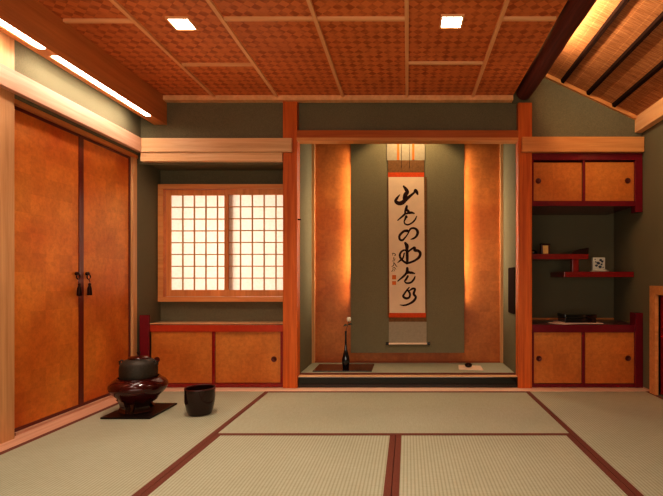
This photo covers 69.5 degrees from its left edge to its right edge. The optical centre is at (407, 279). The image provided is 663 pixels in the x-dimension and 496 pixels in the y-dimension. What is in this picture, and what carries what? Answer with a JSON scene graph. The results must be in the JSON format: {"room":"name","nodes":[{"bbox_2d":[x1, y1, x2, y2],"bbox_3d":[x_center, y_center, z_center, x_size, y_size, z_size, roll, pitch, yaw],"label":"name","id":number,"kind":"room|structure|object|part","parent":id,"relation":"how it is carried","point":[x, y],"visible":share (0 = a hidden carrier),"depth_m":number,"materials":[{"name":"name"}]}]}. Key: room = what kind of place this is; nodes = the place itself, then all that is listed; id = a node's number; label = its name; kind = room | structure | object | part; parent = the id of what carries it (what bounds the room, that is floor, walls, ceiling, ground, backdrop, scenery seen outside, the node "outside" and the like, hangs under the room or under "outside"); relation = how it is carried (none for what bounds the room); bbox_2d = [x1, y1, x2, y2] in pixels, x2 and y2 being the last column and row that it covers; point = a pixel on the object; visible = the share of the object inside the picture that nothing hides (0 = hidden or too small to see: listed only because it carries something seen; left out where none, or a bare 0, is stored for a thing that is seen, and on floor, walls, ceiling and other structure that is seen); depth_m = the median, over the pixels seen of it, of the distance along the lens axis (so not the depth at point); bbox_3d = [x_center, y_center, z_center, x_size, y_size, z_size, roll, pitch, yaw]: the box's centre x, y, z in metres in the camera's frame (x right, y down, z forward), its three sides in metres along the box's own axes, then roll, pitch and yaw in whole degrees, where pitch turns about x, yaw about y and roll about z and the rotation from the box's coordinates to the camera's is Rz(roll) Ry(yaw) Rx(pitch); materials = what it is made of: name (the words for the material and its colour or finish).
{"room":"japanese tea room","nodes":[
{"label":"japanese tea room","id":0,"kind":"room"},
{"bbox_2d":[14,39,160,357],"bbox_3d":[-2.105,-0.278,1.390,0.110,2.310,5.180,0,0,0],"label":"wall","id":1,"kind":"structure","parent":0,"point":[27,62],"depth_m":3.53,"materials":[{"name":"green paint"}]},
{"bbox_2d":[0,31,13,443],"bbox_3d":[-2.094,-0.284,2.365,0.092,2.222,0.170,0,0,0],"label":"wooden post","id":2,"kind":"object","parent":1,"relation":"attached to","point":[6,42],"depth_m":2.40,"materials":[{"name":"brown wood"}]},
{"bbox_2d":[0,19,44,48],"bbox_3d":[-1.884,-1.204,1.930,0.054,0.030,0.980,0,0,0],"label":"light strip","id":3,"kind":"object","parent":1,"relation":"attached to","point":[5,25],"visible":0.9,"depth_m":2.29,"materials":[{"name":"beige plastic"}]},
{"bbox_2d":[14,105,81,431],"bbox_3d":[-2.084,-0.059,2.730,0.063,1.737,0.560,0,0,0],"label":"door","id":4,"kind":"structure","parent":1,"relation":"in","point":[47,154],"depth_m":2.71,"materials":[{"name":"orange paper"}]},
{"bbox_2d":[0,395,117,451],"bbox_3d":[-2.042,0.852,1.200,0.176,0.051,4.800,0,0,0],"label":"baseboard","id":5,"kind":"structure","parent":1,"relation":"attached to","point":[43,429],"depth_m":2.69,"materials":[{"name":"brown wood"}]},
{"bbox_2d":[0,63,140,152],"bbox_3d":[-2.057,-1.022,1.190,0.086,0.105,4.780,0,0,0],"label":"trim","id":6,"kind":"structure","parent":1,"relation":"attached to","point":[12,81],"depth_m":2.75,"materials":[{"name":"brown wood"}]},
{"bbox_2d":[14,98,137,158],"bbox_3d":[-2.096,-0.950,3.025,0.068,0.041,1.150,0,0,0],"label":"trim","id":7,"kind":"structure","parent":1,"relation":"attached to","point":[17,103],"depth_m":2.88,"materials":[{"name":"brown wood"}]},
{"bbox_2d":[50,56,150,115],"bbox_3d":[-1.884,-1.204,2.955,0.054,0.030,0.910,0,0,0],"label":"light strip","id":8,"kind":"object","parent":1,"relation":"attached to","point":[57,58],"visible":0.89,"depth_m":2.84,"materials":[{"name":"glowing white light emitter"}]},
{"bbox_2d":[81,135,130,405],"bbox_3d":[-2.084,-0.059,3.277,0.063,1.737,0.535,0,0,0],"label":"door","id":9,"kind":"structure","parent":1,"relation":"in","point":[105,171],"depth_m":3.23,"materials":[{"name":"orange paper"}]},
{"bbox_2d":[131,157,136,355],"bbox_3d":[-2.099,-0.051,3.570,0.062,1.755,0.050,0,0,0],"label":"trim","id":10,"kind":"structure","parent":1,"relation":"attached to","point":[133,160],"depth_m":3.55,"materials":[{"name":"brown wood"}]},
{"bbox_2d":[149,165,282,169],"bbox_3d":[-1.485,-0.935,3.815,1.170,0.035,0.330,0,0,0],"label":"ceiling","id":11,"kind":"structure","parent":0,"point":[159,167],"depth_m":3.83,"materials":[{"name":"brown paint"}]},
{"bbox_2d":[161,170,282,320],"bbox_3d":[-1.465,-0.028,3.965,1.210,1.810,0.050,0,0,0],"label":"wall","id":12,"kind":"structure","parent":0,"point":[170,311],"depth_m":3.94,"materials":[{"name":"green paint"}]},
{"bbox_2d":[158,184,282,301],"bbox_3d":[-1.478,-0.307,3.917,1.173,0.974,0.065,0,0,0],"label":"window","id":13,"kind":"structure","parent":12,"relation":"in","point":[226,240],"depth_m":3.91,"materials":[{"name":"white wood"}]},
{"bbox_3d":[-1.734,-0.308,3.936,0.568,0.891,0.022,0,0,0],"label":"sash","id":14,"kind":"part","parent":13,"relation":"part of","materials":[{"name":"white paper"}]},
{"bbox_3d":[-1.230,-0.308,3.911,0.580,0.891,0.022,0,0,0],"label":"sash","id":15,"kind":"part","parent":13,"relation":"part of","materials":[{"name":"white paper"}]},
{"bbox_2d":[38,0,567,96],"bbox_3d":[-0.700,-1.401,1.230,3.000,0.044,4.860,0,0,0],"label":"ceiling","id":16,"kind":"structure","parent":0,"point":[239,47],"depth_m":2.75,"materials":[{"name":"brown wicker"}]},
{"bbox_2d":[165,16,198,30],"bbox_3d":[-1.222,-1.390,2.548,0.124,0.012,0.124,0,0,0],"label":"recessed light","id":17,"kind":"object","parent":16,"relation":"in","point":[179,23],"visible":1,"depth_m":2.54,"materials":[{"name":"beige plastic"}]},
{"bbox_2d":[168,19,194,28],"bbox_3d":[-1.222,-1.392,2.548,0.104,0.008,0.104,0,0,0],"label":"diffuser","id":18,"kind":"object","parent":17,"relation":"attached to","point":[175,23],"depth_m":2.54,"materials":[{"name":"beige plastic"}]},
{"bbox_2d":[439,14,463,28],"bbox_3d":[0.237,-1.390,2.528,0.124,0.012,0.124,0,0,0],"label":"recessed light","id":19,"kind":"object","parent":16,"relation":"in","point":[447,21],"visible":1,"depth_m":2.52,"materials":[{"name":"beige plastic"}]},
{"bbox_2d":[441,17,461,26],"bbox_3d":[0.237,-1.392,2.528,0.104,0.008,0.104,0,0,0],"label":"diffuser","id":20,"kind":"object","parent":19,"relation":"attached to","point":[445,21],"depth_m":2.52,"materials":[{"name":"beige plastic"}]},
{"bbox_2d":[516,0,596,99],"bbox_3d":[0.885,-1.421,1.191,0.142,0.143,4.760,0,0,0],"label":"log beam","id":21,"kind":"structure","parent":16,"relation":"attached to","point":[574,12],"depth_m":2.74,"materials":[{"name":"brown wood"}]},
{"bbox_2d":[300,144,311,372],"bbox_3d":[-0.871,-0.423,3.925,0.059,2.500,0.530,0,0,0],"label":"wall","id":22,"kind":"structure","parent":0,"point":[305,149],"depth_m":3.88,"materials":[{"name":"green paint"}]},
{"bbox_2d":[298,375,516,386],"bbox_3d":[0.002,0.779,3.629,1.679,0.087,0.058,0,0,0],"label":"sill","id":23,"kind":"structure","parent":22,"relation":"attached to","point":[303,380],"depth_m":3.60,"materials":[{"name":"black paint"}]},
{"bbox_2d":[138,72,641,164],"bbox_3d":[-0.170,-1.315,3.640,3.940,0.843,0.060,0,0,0],"label":"wall","id":24,"kind":"structure","parent":0,"point":[312,116],"depth_m":3.61,"materials":[{"name":"green paint"}]},
{"bbox_2d":[0,0,166,124],"bbox_3d":[-1.897,-1.292,1.205,0.098,0.207,4.810,0,0,0],"label":"ceiling beam","id":25,"kind":"structure","parent":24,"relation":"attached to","point":[31,18],"depth_m":2.66,"materials":[{"name":"brown wood"}]},
{"bbox_2d":[140,138,291,161],"bbox_3d":[-1.454,-0.989,3.598,1.153,0.172,0.084,0,0,0],"label":"trim","id":26,"kind":"structure","parent":24,"relation":"attached to","point":[152,149],"depth_m":3.56,"materials":[{"name":"brown wood"}]},
{"bbox_3d":[-1.491,-0.936,3.605,1.078,0.067,0.070,0,0,0],"label":"rail","id":27,"kind":"part","parent":26,"relation":"part of","materials":[{"name":"brown wood"}]},
{"bbox_3d":[-1.446,-1.022,3.578,1.137,0.105,0.044,0,0,0],"label":"rail","id":28,"kind":"part","parent":26,"relation":"part of","materials":[{"name":"brown wood"}]},
{"bbox_2d":[163,95,512,102],"bbox_3d":[-0.524,-1.379,3.581,2.648,0.036,0.062,0,0,0],"label":"trim","id":29,"kind":"structure","parent":24,"relation":"attached to","point":[167,98],"depth_m":3.55,"materials":[{"name":"brown wood"}]},
{"bbox_2d":[297,130,517,143],"bbox_3d":[0.000,-1.099,3.612,1.684,0.080,0.095,0,0,0],"label":"trim","id":30,"kind":"structure","parent":24,"relation":"attached to","point":[303,136],"depth_m":3.58,"materials":[{"name":"brown wood"}]},
{"bbox_3d":[0.000,-1.110,3.618,1.684,0.058,0.085,0,0,0],"label":"rail","id":31,"kind":"part","parent":30,"relation":"part of","materials":[{"name":"brown wood"}]},
{"bbox_3d":[0.000,-1.070,3.612,1.684,0.022,0.095,0,0,0],"label":"rail","id":32,"kind":"part","parent":30,"relation":"part of","materials":[{"name":"brown wood"}]},
{"bbox_2d":[521,137,643,152],"bbox_3d":[1.329,-1.026,3.575,0.922,0.113,0.050,0,0,0],"label":"trim","id":33,"kind":"structure","parent":24,"relation":"attached to","point":[528,144],"depth_m":3.55,"materials":[{"name":"brown wood"}]},
{"bbox_2d":[166,387,627,387],"bbox_3d":[-0.150,0.912,1.500,4.100,0.070,5.400,0,0,0],"label":"floor","id":34,"kind":"structure","parent":0,"point":[166,387],"depth_m":3.83,"materials":[{"name":"brown wood"}]},
{"bbox_2d":[0,391,268,495],"bbox_3d":[-1.490,0.851,2.533,0.925,0.051,1.907,0,0,0],"label":"mat","id":35,"kind":"object","parent":34,"relation":"on","point":[89,455],"visible":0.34,"depth_m":2.27,"materials":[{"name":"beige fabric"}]},
{"bbox_2d":[100,403,176,418],"bbox_3d":[-1.675,0.820,2.953,0.294,0.010,0.331,0,0,0],"label":"board","id":36,"kind":"object","parent":35,"relation":"on","point":[158,408],"visible":0.76,"depth_m":2.87,"materials":[{"name":"black paint"}]},
{"bbox_2d":[107,373,168,414],"bbox_3d":[-1.690,0.711,2.955,0.336,0.208,0.336,0,0,0],"label":"brazier","id":37,"kind":"object","parent":36,"relation":"on","point":[141,394],"visible":0.91,"depth_m":2.85,"materials":[{"name":"ceramic"}]},
{"bbox_3d":[-1.742,0.776,2.881,0.110,0.078,0.045,0,0,35],"label":"leg","id":38,"kind":"part","parent":37,"relation":"part of","materials":[{"name":"brown ceramic"}]},
{"bbox_2d":[118,351,158,379],"bbox_3d":[-1.690,0.549,2.955,0.216,0.202,0.216,0,0,-42],"label":"kettle","id":39,"kind":"object","parent":37,"relation":"in","point":[137,367],"visible":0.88,"depth_m":2.88,"materials":[{"name":"paint"}]},
{"bbox_3d":[-1.690,0.485,2.955,0.120,0.023,0.120,0,0,0],"label":"lid","id":40,"kind":"part","parent":39,"relation":"part of","materials":[{"name":"paint"}]},
{"bbox_3d":[-1.629,0.776,2.888,0.110,0.078,0.045,0,0,-42],"label":"leg","id":41,"kind":"part","parent":37,"relation":"part of","materials":[{"name":"brown ceramic"}]},
{"bbox_2d":[184,384,215,415],"bbox_3d":[-1.283,0.744,2.905,0.181,0.164,0.181,0,0,0],"label":"bucket","id":42,"kind":"object","parent":35,"relation":"on","point":[199,399],"visible":1,"depth_m":2.84,"materials":[{"name":"black ceramic"}]},
{"bbox_2d":[140,315,282,386],"bbox_3d":[-1.484,0.545,3.759,1.168,0.556,0.358,0,0,0],"label":"base cabinet","id":43,"kind":"object","parent":34,"relation":"on","point":[188,353],"visible":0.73,"depth_m":3.61,"materials":[{"name":"orange paint"}]},
{"bbox_3d":[-2.007,0.545,3.591,0.070,0.556,0.021,0,0,0],"label":"post","id":44,"kind":"part","parent":43,"relation":"part of","materials":[{"name":"purple paint"}]},
{"bbox_3d":[-1.735,0.595,3.620,0.470,0.392,0.016,0,0,0],"label":"door","id":45,"kind":"part","parent":43,"relation":"part of","materials":[{"name":"orange wood"}]},
{"bbox_2d":[150,324,282,331],"bbox_3d":[-1.498,0.372,3.651,1.093,0.050,0.098,0,0,0],"label":"countertop","id":46,"kind":"structure","parent":43,"relation":"on","point":[153,327],"depth_m":3.60,"materials":[{"name":"orange paint"}]},
{"bbox_2d":[150,321,282,323],"bbox_3d":[-1.484,0.367,3.819,1.168,0.040,0.238,0,0,0],"label":"shelf","id":47,"kind":"object","parent":43,"relation":"attached to","point":[162,322],"depth_m":3.84,"materials":[{"name":"brown wood"}]},
{"bbox_3d":[-1.498,0.610,3.632,1.093,0.426,0.056,0,0,0],"label":"frame","id":48,"kind":"part","parent":43,"relation":"part of","materials":[{"name":"red paint"}]},
{"bbox_3d":[-1.228,0.595,3.626,0.501,0.392,0.016,0,0,0],"label":"door","id":49,"kind":"part","parent":43,"relation":"part of","materials":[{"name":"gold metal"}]},
{"bbox_2d":[140,435,394,495],"bbox_3d":[-0.544,0.851,1.548,0.960,0.051,1.907,0,0,0],"label":"mat","id":50,"kind":"object","parent":34,"relation":"on","point":[225,465],"visible":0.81,"depth_m":2.07,"materials":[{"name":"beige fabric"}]},
{"bbox_2d":[216,391,570,440],"bbox_3d":[-0.075,0.851,2.995,1.898,0.051,0.982,0,0,0],"label":"mat","id":51,"kind":"object","parent":34,"relation":"on","point":[395,413],"visible":0.73,"depth_m":2.91,"materials":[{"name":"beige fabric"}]},
{"bbox_2d":[391,435,634,495],"bbox_3d":[0.406,0.851,1.548,0.935,0.051,1.907,0,0,0],"label":"mat","id":52,"kind":"object","parent":34,"relation":"on","point":[424,465],"visible":1,"depth_m":2.07,"materials":[{"name":"beige wicker"}]},
{"bbox_2d":[532,312,642,387],"bbox_3d":[1.351,0.537,3.841,0.892,0.572,0.513,0,0,0],"label":"base cabinet","id":53,"kind":"object","parent":34,"relation":"on","point":[609,353],"visible":0.86,"depth_m":3.61,"materials":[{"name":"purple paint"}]},
{"bbox_3d":[1.155,0.599,3.626,0.370,0.392,0.016,0,0,0],"label":"door","id":54,"kind":"part","parent":53,"relation":"part of","materials":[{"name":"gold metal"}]},
{"bbox_2d":[532,320,629,323],"bbox_3d":[1.350,0.365,3.897,0.890,0.044,0.395,0,0,0],"label":"shelf","id":55,"kind":"object","parent":53,"relation":"attached to","point":[533,321],"depth_m":3.89,"materials":[{"name":"red paint"}]},
{"bbox_3d":[1.347,0.610,3.632,0.791,0.426,0.056,0,0,0],"label":"frame","id":56,"kind":"part","parent":53,"relation":"part of","materials":[{"name":"purple paint"}]},
{"bbox_2d":[532,324,634,331],"bbox_3d":[1.349,0.372,3.651,0.793,0.059,0.098,0,0,0],"label":"countertop","id":57,"kind":"structure","parent":53,"relation":"on","point":[535,327],"depth_m":3.60,"materials":[{"name":"red paint"}]},
{"bbox_2d":[553,321,602,323],"bbox_3d":[1.345,0.335,3.722,0.330,0.006,0.200,0,0,2],"label":"paper sheet","id":58,"kind":"object","parent":57,"relation":"on","point":[559,322],"visible":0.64,"depth_m":3.63,"materials":[{"name":"white paper"}]},
{"bbox_2d":[557,313,596,322],"bbox_3d":[1.345,0.300,3.740,0.249,0.066,0.188,0,0,0],"label":"box","id":59,"kind":"object","parent":58,"relation":"on","point":[563,317],"visible":1,"depth_m":3.65,"materials":[{"name":"black paint"}]},
{"bbox_3d":[1.345,0.281,3.740,0.249,0.029,0.188,0,0,0],"label":"lid","id":60,"kind":"part","parent":59,"relation":"part of","materials":[{"name":"black paint"}]},
{"bbox_3d":[1.550,0.599,3.620,0.380,0.392,0.016,0,0,0],"label":"door","id":61,"kind":"part","parent":53,"relation":"part of","materials":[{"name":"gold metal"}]},
{"bbox_3d":[1.768,0.537,3.632,0.057,0.572,0.095,0,0,0],"label":"post","id":62,"kind":"part","parent":53,"relation":"part of","materials":[{"name":"purple paint"}]},
{"bbox_2d":[526,391,662,495],"bbox_3d":[1.335,0.851,2.533,0.918,0.051,1.907,0,0,0],"label":"mat","id":63,"kind":"object","parent":34,"relation":"on","point":[623,431],"visible":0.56,"depth_m":2.60,"materials":[{"name":"beige wicker"}]},
{"bbox_2d":[315,144,499,360],"bbox_3d":[0.000,-0.398,4.175,1.682,2.550,0.050,0,0,0],"label":"wall","id":64,"kind":"structure","parent":0,"point":[332,161],"depth_m":4.15,"materials":[{"name":"orange paint"}]},
{"bbox_2d":[312,144,314,362],"bbox_3d":[-0.828,-0.423,4.138,0.026,2.300,0.025,0,0,0],"label":"trim","id":65,"kind":"structure","parent":64,"relation":"attached to","point":[313,145],"depth_m":4.12,"materials":[{"name":"brown wood"}]},
{"bbox_2d":[315,361,499,362],"bbox_3d":[0.000,0.721,4.143,1.630,0.012,0.015,0,0,0],"label":"trim","id":66,"kind":"structure","parent":64,"relation":"attached to","point":[315,361],"depth_m":4.13,"materials":[{"name":"brown wood"}]},
{"bbox_2d":[351,144,463,352],"bbox_3d":[0.000,-0.521,4.072,0.980,2.301,0.035,0,0,0],"label":"panel","id":67,"kind":"object","parent":64,"relation":"attached to","point":[443,163],"visible":0.55,"depth_m":4.05,"materials":[{"name":"green paint"}]},
{"bbox_2d":[386,144,429,344],"bbox_3d":[0.003,-0.509,4.040,0.377,2.139,0.024,0,0,0],"label":"scroll","id":68,"kind":"object","parent":67,"relation":"hanging from","point":[407,183],"visible":0.96,"depth_m":4.04,"materials":[{"name":"paper"}]},
{"bbox_2d":[500,144,502,362],"bbox_3d":[0.828,-0.423,4.138,0.026,2.300,0.025,0,0,0],"label":"trim","id":69,"kind":"structure","parent":64,"relation":"attached to","point":[501,145],"depth_m":4.12,"materials":[{"name":"brown wood"}]},
{"bbox_2d":[300,387,514,387],"bbox_3d":[0.000,0.809,3.905,1.682,0.135,0.490,0,0,0],"label":"floor","id":70,"kind":"structure","parent":0,"point":[300,387],"depth_m":3.66,"materials":[{"name":"brown wood"}]},
{"bbox_2d":[300,363,514,374],"bbox_3d":[0.000,0.734,3.894,1.676,0.016,0.478,0,0,0],"label":"mat","id":71,"kind":"object","parent":70,"relation":"on","point":[379,368],"visible":0.82,"depth_m":3.78,"materials":[{"name":"beige wicker"}]},
{"bbox_2d":[313,364,373,371],"bbox_3d":[-0.517,0.722,3.870,0.469,0.007,0.300,0,0,0],"label":"board","id":72,"kind":"object","parent":71,"relation":"on","point":[321,367],"visible":0.94,"depth_m":3.81,"materials":[{"name":"brown paint"}]},
{"bbox_2d":[342,331,349,368],"bbox_3d":[-0.503,0.567,3.830,0.062,0.302,0.062,0,0,0],"label":"flower vase","id":73,"kind":"object","parent":72,"relation":"on","point":[345,359],"visible":1,"depth_m":3.81,"materials":[{"name":"black ceramic"}]},
{"bbox_2d":[344,317,352,328],"bbox_3d":[-0.485,0.379,3.826,0.080,0.156,0.035,0,0,0],"label":"camellia","id":74,"kind":"object","parent":73,"relation":"in","point":[348,318],"visible":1,"depth_m":3.82,"materials":[{"name":"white plant"}]},
{"bbox_2d":[458,365,482,370],"bbox_3d":[0.518,0.722,3.868,0.208,0.008,0.174,0,0,9],"label":"folded paper","id":75,"kind":"object","parent":71,"relation":"on","point":[461,367],"visible":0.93,"depth_m":3.85,"materials":[{"name":"beige paper"}]},
{"bbox_2d":[503,144,515,374],"bbox_3d":[0.871,-0.423,3.925,0.059,2.500,0.530,0,0,0],"label":"wall","id":76,"kind":"structure","parent":0,"point":[509,150],"depth_m":3.88,"materials":[{"name":"green paint"}]},
{"bbox_2d":[508,267,514,313],"bbox_3d":[0.838,0.084,3.785,0.007,0.367,0.214,0,0,0],"label":"wall plate","id":77,"kind":"object","parent":76,"relation":"attached to","point":[511,271],"visible":1,"depth_m":3.77,"materials":[{"name":"black wood"}]},
{"bbox_2d":[532,213,613,317],"bbox_3d":[1.350,-0.073,4.130,0.900,1.900,0.060,0,0,0],"label":"wall","id":78,"kind":"structure","parent":0,"point":[551,296],"depth_m":4.10,"materials":[{"name":"green paint"}]},
{"bbox_2d":[532,248,633,276],"bbox_3d":[1.351,-0.140,3.914,0.892,0.233,0.368,0,0,0],"label":"shelf","id":79,"kind":"object","parent":78,"relation":"attached to","point":[573,256],"visible":0.9,"depth_m":3.73,"materials":[{"name":"red paint"}]},
{"bbox_2d":[539,243,549,253],"bbox_3d":[1.132,-0.254,3.874,0.076,0.092,0.059,0,0,0],"label":"box","id":80,"kind":"object","parent":79,"relation":"on","point":[544,247],"visible":0.88,"depth_m":3.85,"materials":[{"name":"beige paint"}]},
{"bbox_3d":[1.130,-0.249,3.849,0.044,0.068,0.005,0,0,0],"label":"panel","id":81,"kind":"part","parent":80,"relation":"part of","materials":[{"name":"yellow paper"}]},
{"bbox_3d":[1.171,-0.186,3.914,0.533,0.042,0.368,0,0,0],"label":"shelf","id":82,"kind":"part","parent":79,"relation":"part of","materials":[{"name":"red paint"}]},
{"bbox_3d":[1.521,-0.044,3.914,0.552,0.043,0.368,0,0,0],"label":"shelf","id":83,"kind":"part","parent":79,"relation":"part of","materials":[{"name":"red paint"}]},
{"bbox_2d":[590,257,608,271],"bbox_3d":[1.575,-0.126,3.860,0.152,0.119,0.151,0,0,0],"label":"ornament","id":84,"kind":"object","parent":79,"relation":"on","point":[598,263],"visible":0.96,"depth_m":3.85,"materials":[{"name":"ceramic"}]},
{"bbox_2d":[594,259,603,267],"bbox_3d":[1.567,-0.135,3.844,0.078,0.077,0.001,0,0,0],"label":"painting","id":85,"kind":"object","parent":84,"relation":"attached to","point":[601,260],"depth_m":3.84},
{"bbox_2d":[532,153,642,214],"bbox_3d":[1.375,-0.744,3.840,0.845,0.451,0.500,0,0,0],"label":"upper cabinet","id":86,"kind":"object","parent":78,"relation":"attached to","point":[562,183],"visible":0.95,"depth_m":3.61,"materials":[{"name":"orange wood"}]},
{"bbox_3d":[1.156,-0.756,3.630,0.380,0.299,0.016,0,0,0],"label":"door","id":87,"kind":"part","parent":86,"relation":"part of","materials":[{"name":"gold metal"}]},
{"bbox_3d":[1.549,-0.756,3.620,0.382,0.299,0.016,0,0,0],"label":"door","id":88,"kind":"part","parent":86,"relation":"part of","materials":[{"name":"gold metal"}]},
{"bbox_3d":[1.768,-0.718,3.625,0.057,0.400,0.070,0,0,0],"label":"post","id":89,"kind":"part","parent":86,"relation":"part of","materials":[{"name":"purple paint"}]},
{"bbox_2d":[534,0,662,119],"bbox_3d":[1.305,-1.469,1.230,1.030,0.534,4.860,0,0,0],"label":"ceiling","id":90,"kind":"structure","parent":0,"point":[613,59],"depth_m":3.06,"materials":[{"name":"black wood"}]},
{"bbox_2d":[614,120,662,396],"bbox_3d":[1.850,-0.248,1.480,0.100,2.250,5.360,0,0,0],"label":"wall","id":91,"kind":"structure","parent":0,"point":[638,237],"depth_m":3.57,"materials":[{"name":"green paint"}]},
{"bbox_2d":[163,388,647,391],"bbox_3d":[-0.079,0.851,3.546,3.750,0.052,0.117,0,0,0],"label":"trim","id":92,"kind":"structure","parent":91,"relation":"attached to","point":[166,389],"depth_m":3.54,"materials":[{"name":"brown wood"}]},
{"bbox_2d":[283,101,299,387],"bbox_3d":[-0.895,-0.274,3.630,0.110,2.198,0.100,0,0,0],"label":"post","id":93,"kind":"object","parent":92,"relation":"on","point":[291,161],"visible":0.83,"depth_m":3.58,"materials":[{"name":"brown wood"}]},
{"bbox_2d":[516,103,531,387],"bbox_3d":[0.896,-0.264,3.630,0.107,2.178,0.100,0,0,0],"label":"post","id":94,"kind":"object","parent":92,"relation":"on","point":[524,110],"visible":0.82,"depth_m":3.58,"materials":[{"name":"brown wood"}]},
{"bbox_2d":[635,98,662,132],"bbox_3d":[1.772,-1.188,1.205,0.055,0.120,4.810,0,0,0],"label":"trim","id":95,"kind":"structure","parent":91,"relation":"attached to","point":[652,115],"depth_m":3.39,"materials":[{"name":"brown wood"}]},
{"bbox_2d":[649,286,662,394],"bbox_3d":[1.808,0.434,2.995,0.065,0.785,0.910,0,0,0],"label":"door","id":96,"kind":"structure","parent":91,"relation":"in","point":[654,291],"depth_m":3.37,"materials":[{"name":"brown wood"}]},
{"label":"outside","id":97,"kind":"structure","parent":0,"visible":0},
{"bbox_2d":[167,296,228,296],"bbox_3d":[-1.500,-0.323,4.475,2.200,2.300,0.050,0,0,0],"label":"wall","id":98,"kind":"structure","parent":97,"point":[167,296],"depth_m":4.45,"materials":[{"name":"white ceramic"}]}
]}

